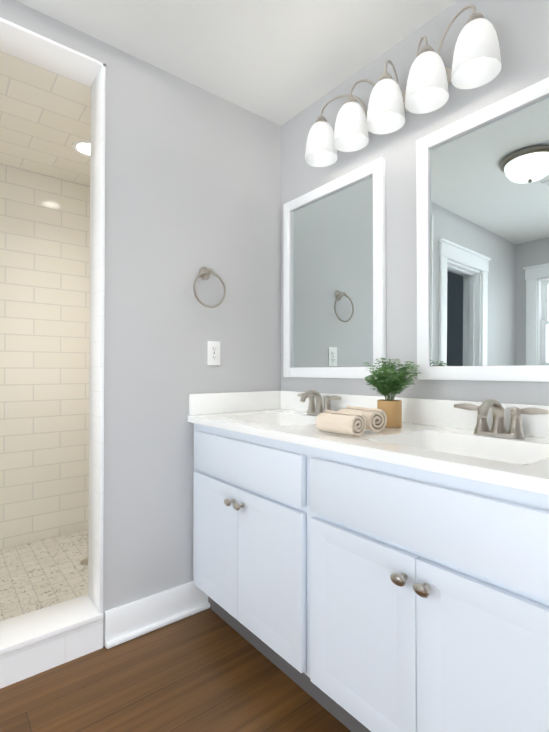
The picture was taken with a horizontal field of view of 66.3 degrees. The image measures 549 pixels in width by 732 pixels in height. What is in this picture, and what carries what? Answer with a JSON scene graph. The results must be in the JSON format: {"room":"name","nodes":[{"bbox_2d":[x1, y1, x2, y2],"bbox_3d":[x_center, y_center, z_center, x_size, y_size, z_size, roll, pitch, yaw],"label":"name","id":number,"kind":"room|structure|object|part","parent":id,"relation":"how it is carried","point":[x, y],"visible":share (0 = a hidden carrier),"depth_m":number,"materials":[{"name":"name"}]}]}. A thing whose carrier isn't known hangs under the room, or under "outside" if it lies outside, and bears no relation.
{"room":"bathroom","nodes":[
{"label":"bathroom","id":0,"kind":"room"},
{"bbox_2d":[0,0,104,62],"bbox_3d":[-0.971,-1.272,1.581,0.600,0.090,0.150,1,-1,-39],"label":"wall","id":1,"kind":"structure","parent":0,"point":[29,18],"depth_m":1.59,"materials":[{"name":"paint"}]},
{"bbox_2d":[0,17,105,86],"bbox_3d":[-0.972,-1.221,1.583,0.603,0.014,0.168,1,-1,-39],"label":"header","id":2,"kind":"object","parent":1,"relation":"attached to","point":[26,45],"visible":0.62,"depth_m":1.64,"materials":[{"name":"white paint"}]},
{"bbox_2d":[0,608,350,731],"bbox_3d":[-0.716,1.164,0.764,3.350,0.100,4.300,1,-1,-39],"label":"floor","id":3,"kind":"structure","parent":0,"point":[208,670],"depth_m":1.44,"materials":[{"name":"brown wood"}]},
{"bbox_2d":[0,529,87,621],"bbox_3d":[-1.000,1.109,2.318,1.550,0.045,1.080,1,-1,-39],"label":"mosaic shower floor","id":4,"kind":"structure","parent":3,"relation":"on","point":[39,574],"depth_m":2.20,"materials":[{"name":"tile"}]},
{"bbox_2d":[80,558,87,564],"bbox_3d":[-1.034,1.085,2.336,0.090,0.004,0.090,1,-1,-39],"label":"shower drain","id":5,"kind":"object","parent":4,"relation":"on","point":[84,561],"visible":0.35,"depth_m":2.32,"materials":[{"name":"silver metal"}]},
{"bbox_2d":[188,418,548,731],"bbox_3d":[0.300,0.686,1.467,0.583,0.872,1.575,1,-1,-39],"label":"bathroom vanity","id":6,"kind":"object","parent":3,"relation":"on","point":[385,579],"depth_m":1.10,"materials":[{"name":"paint"}]},
{"bbox_3d":[-0.244,0.723,1.754,0.022,0.500,0.356,1,-1,-39],"label":"door","id":7,"kind":"part","parent":6,"relation":"part of","materials":[{"name":"paint"}]},
{"bbox_3d":[-0.174,0.525,1.623,0.034,0.029,0.042,1,-1,-39],"label":"knob","id":8,"kind":"part","parent":6,"relation":"part of","materials":[{"name":"silver metal"}]},
{"bbox_3d":[-0.135,0.524,1.573,0.034,0.029,0.042,1,-1,-39],"label":"knob","id":9,"kind":"part","parent":6,"relation":"part of","materials":[{"name":"silver metal"}]},
{"bbox_3d":[-0.132,0.370,1.617,0.022,0.164,0.718,1,-1,-39],"label":"drawer","id":10,"kind":"part","parent":6,"relation":"part of","materials":[{"name":"paint"}]},
{"bbox_3d":[-0.019,0.720,1.473,0.022,0.500,0.358,1,-1,-39],"label":"door","id":11,"kind":"part","parent":6,"relation":"part of","materials":[{"name":"paint"}]},
{"bbox_3d":[0.233,0.717,1.159,0.022,0.500,0.366,1,-1,-39],"label":"door","id":12,"kind":"part","parent":6,"relation":"part of","materials":[{"name":"paint"}]},
{"bbox_2d":[188,410,548,489],"bbox_3d":[0.319,0.235,1.473,0.555,0.029,1.597,1,-1,-39],"label":"countertop","id":13,"kind":"structure","parent":6,"relation":"on","point":[450,447],"depth_m":1.29,"materials":[{"name":"white stone"}]},
{"bbox_2d":[226,412,316,426],"bbox_3d":[0.036,0.281,1.794,0.330,0.115,0.440,1,-1,-39],"label":"sink","id":14,"kind":"object","parent":13,"relation":"in","point":[280,419],"depth_m":1.98,"materials":[{"name":"white ceramic"}]},
{"bbox_2d":[297,390,341,415],"bbox_3d":[0.176,0.166,1.907,0.154,0.117,0.283,1,-1,-39],"label":"faucet","id":15,"kind":"object","parent":13,"relation":"on","point":[317,410],"visible":0.92,"depth_m":1.91,"materials":[{"name":"silver metal"}]},
{"bbox_3d":[0.153,0.173,1.998,0.044,0.085,0.113,1,-1,-39],"label":"handle","id":16,"kind":"part","parent":15,"relation":"part of","materials":[{"name":"silver metal"}]},
{"bbox_3d":[0.170,0.161,1.902,0.139,0.107,0.046,1,-1,-39],"label":"spout","id":17,"kind":"part","parent":15,"relation":"part of","materials":[{"name":"silver metal"}]},
{"bbox_3d":[0.260,0.171,1.865,0.044,0.085,0.113,1,-1,-39],"label":"handle","id":18,"kind":"part","parent":15,"relation":"part of","materials":[{"name":"silver metal"}]},
{"bbox_2d":[316,410,365,435],"bbox_3d":[0.210,0.180,1.341,0.078,0.070,0.146,1,-1,-42],"label":"rolled towel","id":19,"kind":"object","parent":13,"relation":"on","point":[347,423],"visible":1,"depth_m":1.31,"materials":[{"name":"beige fabric"}]},
{"bbox_2d":[338,406,386,431],"bbox_3d":[0.293,0.179,1.440,0.084,0.074,0.167,0,-1,-33],"label":"roll","id":20,"kind":"object","parent":13,"relation":"on","point":[376,419],"visible":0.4,"depth_m":1.38,"materials":[{"name":"beige fabric"}]},
{"bbox_2d":[362,358,420,427],"bbox_3d":[0.426,0.094,1.538,0.239,0.252,0.205,1,-1,-39],"label":"fern plant","id":21,"kind":"object","parent":13,"relation":"on","point":[385,383],"visible":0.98,"depth_m":1.50,"materials":[{"name":"green plant"}]},
{"bbox_3d":[0.421,0.173,1.539,0.087,0.095,0.087,1,-1,-39],"label":"pot","id":22,"kind":"part","parent":21,"relation":"part of","materials":[{"name":"brown wood"}]},
{"bbox_2d":[368,430,548,464],"bbox_3d":[0.531,0.274,1.177,0.330,0.115,0.440,1,-1,-39],"label":"sink","id":23,"kind":"object","parent":13,"relation":"in","point":[501,450],"depth_m":1.30,"materials":[{"name":"white ceramic"}]},
{"bbox_2d":[454,399,548,438],"bbox_3d":[0.670,0.159,1.291,0.154,0.117,0.283,1,-1,-39],"label":"faucet","id":24,"kind":"object","parent":13,"relation":"on","point":[515,431],"visible":1,"depth_m":1.28,"materials":[{"name":"silver metal"}]},
{"bbox_3d":[0.648,0.166,1.381,0.044,0.085,0.113,1,-1,-39],"label":"handle","id":25,"kind":"part","parent":24,"relation":"part of","materials":[{"name":"silver metal"}]},
{"bbox_3d":[0.665,0.154,1.286,0.139,0.107,0.046,1,-1,-39],"label":"spout","id":26,"kind":"part","parent":24,"relation":"part of","materials":[{"name":"silver metal"}]},
{"bbox_3d":[0.754,0.164,1.249,0.044,0.085,0.113,1,-1,-39],"label":"handle","id":27,"kind":"part","parent":24,"relation":"part of","materials":[{"name":"silver metal"}]},
{"bbox_3d":[0.306,0.518,1.024,0.034,0.029,0.042,1,-1,-39],"label":"knob","id":28,"kind":"part","parent":6,"relation":"part of","materials":[{"name":"silver metal"}]},
{"bbox_3d":[0.345,0.517,0.975,0.034,0.029,0.042,1,-1,-39],"label":"knob","id":29,"kind":"part","parent":6,"relation":"part of","materials":[{"name":"silver metal"}]},
{"bbox_3d":[0.348,0.363,1.019,0.022,0.164,0.734,1,-1,-39],"label":"drawer","id":30,"kind":"part","parent":6,"relation":"part of","materials":[{"name":"paint"}]},
{"bbox_3d":[0.463,0.713,0.872,0.022,0.500,0.366,1,-1,-39],"label":"door","id":31,"kind":"part","parent":6,"relation":"part of","materials":[{"name":"paint"}]},
{"bbox_2d":[102,43,280,645],"bbox_3d":[-0.374,-0.091,2.046,0.930,2.440,0.150,1,-1,-39],"label":"wall","id":32,"kind":"structure","parent":0,"point":[192,180],"depth_m":1.88,"materials":[{"name":"paint"}]},
{"bbox_2d":[0,619,102,688],"bbox_3d":[-0.971,1.064,1.555,0.600,0.118,0.168,1,-1,-39],"label":"sill","id":33,"kind":"structure","parent":32,"relation":"attached to","point":[20,664],"depth_m":1.56,"materials":[{"name":"white tile"}]},
{"bbox_2d":[0,594,102,655],"bbox_3d":[-0.975,0.994,1.560,0.600,0.022,0.196,1,-1,-39],"label":"cap","id":34,"kind":"object","parent":33,"relation":"on","point":[26,629],"visible":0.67,"depth_m":1.61,"materials":[{"name":"white stone"}]},
{"bbox_2d":[88,63,105,612],"bbox_3d":[-0.743,-0.120,1.754,0.014,2.212,0.168,1,-1,-39],"label":"jamb","id":35,"kind":"object","parent":32,"relation":"attached to","point":[96,356],"visible":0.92,"depth_m":1.73,"materials":[{"name":"white paint"}]},
{"bbox_2d":[105,581,209,648],"bbox_3d":[-0.315,1.058,1.963,0.919,0.140,0.032,1,-1,-39],"label":"baseboard","id":36,"kind":"structure","parent":32,"relation":"attached to","point":[134,619],"depth_m":1.80,"materials":[{"name":"paint"}]},
{"bbox_2d":[193,267,225,307],"bbox_3d":[-0.310,-0.368,1.962,0.171,0.199,0.064,1,-1,-39],"label":"towel ring","id":37,"kind":"object","parent":32,"relation":"attached to","point":[205,273],"visible":1,"depth_m":1.96,"materials":[{"name":"silver metal"}]},
{"bbox_3d":[-0.310,-0.437,1.962,0.060,0.060,0.064,1,-1,-39],"label":"towel ring post","id":38,"kind":"part","parent":37,"relation":"part of","materials":[{"name":"silver metal"}]},
{"bbox_2d":[207,341,219,364],"bbox_3d":[-0.289,-0.062,2.011,0.070,0.114,0.008,1,-1,-39],"label":"outlet","id":39,"kind":"object","parent":32,"relation":"attached to","point":[213,352],"visible":1,"depth_m":2.01,"materials":[{"name":"white plastic"}]},
{"bbox_2d":[189,390,279,413],"bbox_3d":[-0.181,0.178,2.083,0.529,0.098,0.020,1,-1,-39],"label":"backsplash","id":40,"kind":"structure","parent":32,"relation":"attached to","point":[225,402],"depth_m":2.05,"materials":[{"name":"white stone"}]},
{"bbox_2d":[16,0,456,125],"bbox_3d":[-0.716,-1.376,0.793,3.350,0.100,4.300,1,-1,-39],"label":"ceiling","id":41,"kind":"structure","parent":0,"point":[280,62],"depth_m":1.68,"materials":[{"name":"paint"}]},
{"bbox_2d":[281,0,548,405],"bbox_3d":[0.522,-0.095,1.771,0.176,2.440,4.300,1,-1,-39],"label":"wall","id":42,"kind":"structure","parent":0,"point":[482,197],"depth_m":1.56,"materials":[{"name":"paint"}]},
{"bbox_3d":[0.259,-0.403,1.991,0.005,0.826,0.545,1,-1,-39],"label":"glass","id":43,"kind":"part","parent":42,"relation":"part of","materials":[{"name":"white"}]},
{"bbox_3d":[0.255,-0.403,1.987,0.024,0.918,0.637,1,-1,-39],"label":"mirror","id":44,"kind":"part","parent":42,"relation":"part of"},
{"bbox_2d":[305,5,500,166],"bbox_3d":[0.442,-1.062,1.633,0.184,0.258,0.842,1,-1,-39],"label":"sconce","id":45,"kind":"object","parent":42,"relation":"attached to","point":[476,63],"visible":1,"depth_m":1.55,"materials":[{"name":"white glass"}]},
{"bbox_3d":[0.210,-1.008,1.892,0.146,0.155,0.146,1,-1,-39],"label":"lamp shade","id":46,"kind":"part","parent":45,"relation":"part of","materials":[{"name":"white glass"}]},
{"bbox_3d":[0.290,-1.119,1.848,0.126,0.141,0.230,1,-1,-39],"label":"arm","id":47,"kind":"part","parent":45,"relation":"part of"},
{"bbox_3d":[0.319,-1.009,1.757,0.146,0.155,0.146,1,-1,-39],"label":"lamp shade","id":48,"kind":"part","parent":45,"relation":"part of","materials":[{"name":"white glass"}]},
{"bbox_3d":[0.319,-1.016,1.757,0.061,0.118,0.062,1,-1,-39],"label":"bulb","id":49,"kind":"part","parent":45,"relation":"part of","materials":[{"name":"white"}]},
{"bbox_3d":[0.370,-1.120,1.748,0.126,0.141,0.138,1,-1,-39],"label":"arm","id":50,"kind":"part","parent":45,"relation":"part of"},
{"bbox_3d":[0.428,-1.011,1.621,0.146,0.155,0.146,1,-1,-39],"label":"lamp shade","id":51,"kind":"part","parent":45,"relation":"part of","materials":[{"name":"white glass"}]},
{"bbox_3d":[0.428,-1.017,1.621,0.061,0.118,0.062,1,-1,-39],"label":"bulb","id":52,"kind":"part","parent":45,"relation":"part of","materials":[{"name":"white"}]},
{"bbox_3d":[0.454,-1.121,1.643,0.126,0.140,0.059,1,-1,-39],"label":"arm","id":53,"kind":"part","parent":45,"relation":"part of"},
{"bbox_3d":[0.538,-1.122,1.538,0.126,0.141,0.138,1,-1,-39],"label":"arm","id":54,"kind":"part","parent":45,"relation":"part of"},
{"bbox_3d":[0.537,-1.019,1.485,0.061,0.118,0.062,1,-1,-39],"label":"bulb","id":55,"kind":"part","parent":45,"relation":"part of","materials":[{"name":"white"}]},
{"bbox_3d":[0.537,-1.012,1.485,0.146,0.155,0.146,1,-1,-39],"label":"lamp shade","id":56,"kind":"part","parent":45,"relation":"part of","materials":[{"name":"white glass"}]},
{"bbox_3d":[0.618,-1.123,1.438,0.126,0.141,0.230,1,-1,-39],"label":"arm","id":57,"kind":"part","parent":45,"relation":"part of"},
{"bbox_3d":[0.645,-1.020,1.349,0.061,0.118,0.062,1,-1,-39],"label":"bulb","id":58,"kind":"part","parent":45,"relation":"part of","materials":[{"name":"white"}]},
{"bbox_3d":[0.645,-1.014,1.349,0.146,0.155,0.146,1,-1,-39],"label":"lamp shade","id":59,"kind":"part","parent":45,"relation":"part of","materials":[{"name":"white glass"}]},
{"bbox_2d":[280,390,548,437],"bbox_3d":[0.527,0.173,1.641,0.021,0.098,1.597,1,-1,-39],"label":"backsplash","id":60,"kind":"structure","parent":42,"relation":"attached to","point":[433,412],"depth_m":1.54,"materials":[{"name":"white stone"}]},
{"bbox_3d":[-1.009,-1.269,2.346,1.562,0.078,1.092,1,-1,-39],"label":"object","id":61,"kind":"object","parent":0,"visible":0},
{"bbox_2d":[0,51,90,185],"bbox_3d":[-1.000,-1.224,2.345,1.550,0.012,1.080,1,-1,-39],"label":"shower ceiling","id":62,"kind":"structure","parent":61,"relation":"attached to","point":[44,119],"depth_m":2.09,"materials":[{"name":"beige tile"}]},
{"bbox_2d":[72,141,89,156],"bbox_3d":[-1.042,-1.215,2.356,0.170,0.011,0.170,1,-1,-39],"label":"recessed light","id":63,"kind":"object","parent":62,"relation":"attached to","point":[82,148],"visible":0.65,"depth_m":2.34,"materials":[{"name":"white"}]},
{"bbox_3d":[-1.469,-0.083,2.797,1.700,2.440,0.208,1,-1,-39],"label":"wall","id":64,"kind":"structure","parent":0,"visible":0},
{"bbox_2d":[0,163,89,548],"bbox_3d":[-1.342,-0.038,2.757,1.550,2.350,0.012,1,-1,-39],"label":"shower wall tile","id":65,"kind":"structure","parent":64,"relation":"attached to","point":[44,334],"depth_m":2.65,"materials":[{"name":"beige tile"}]}
]}

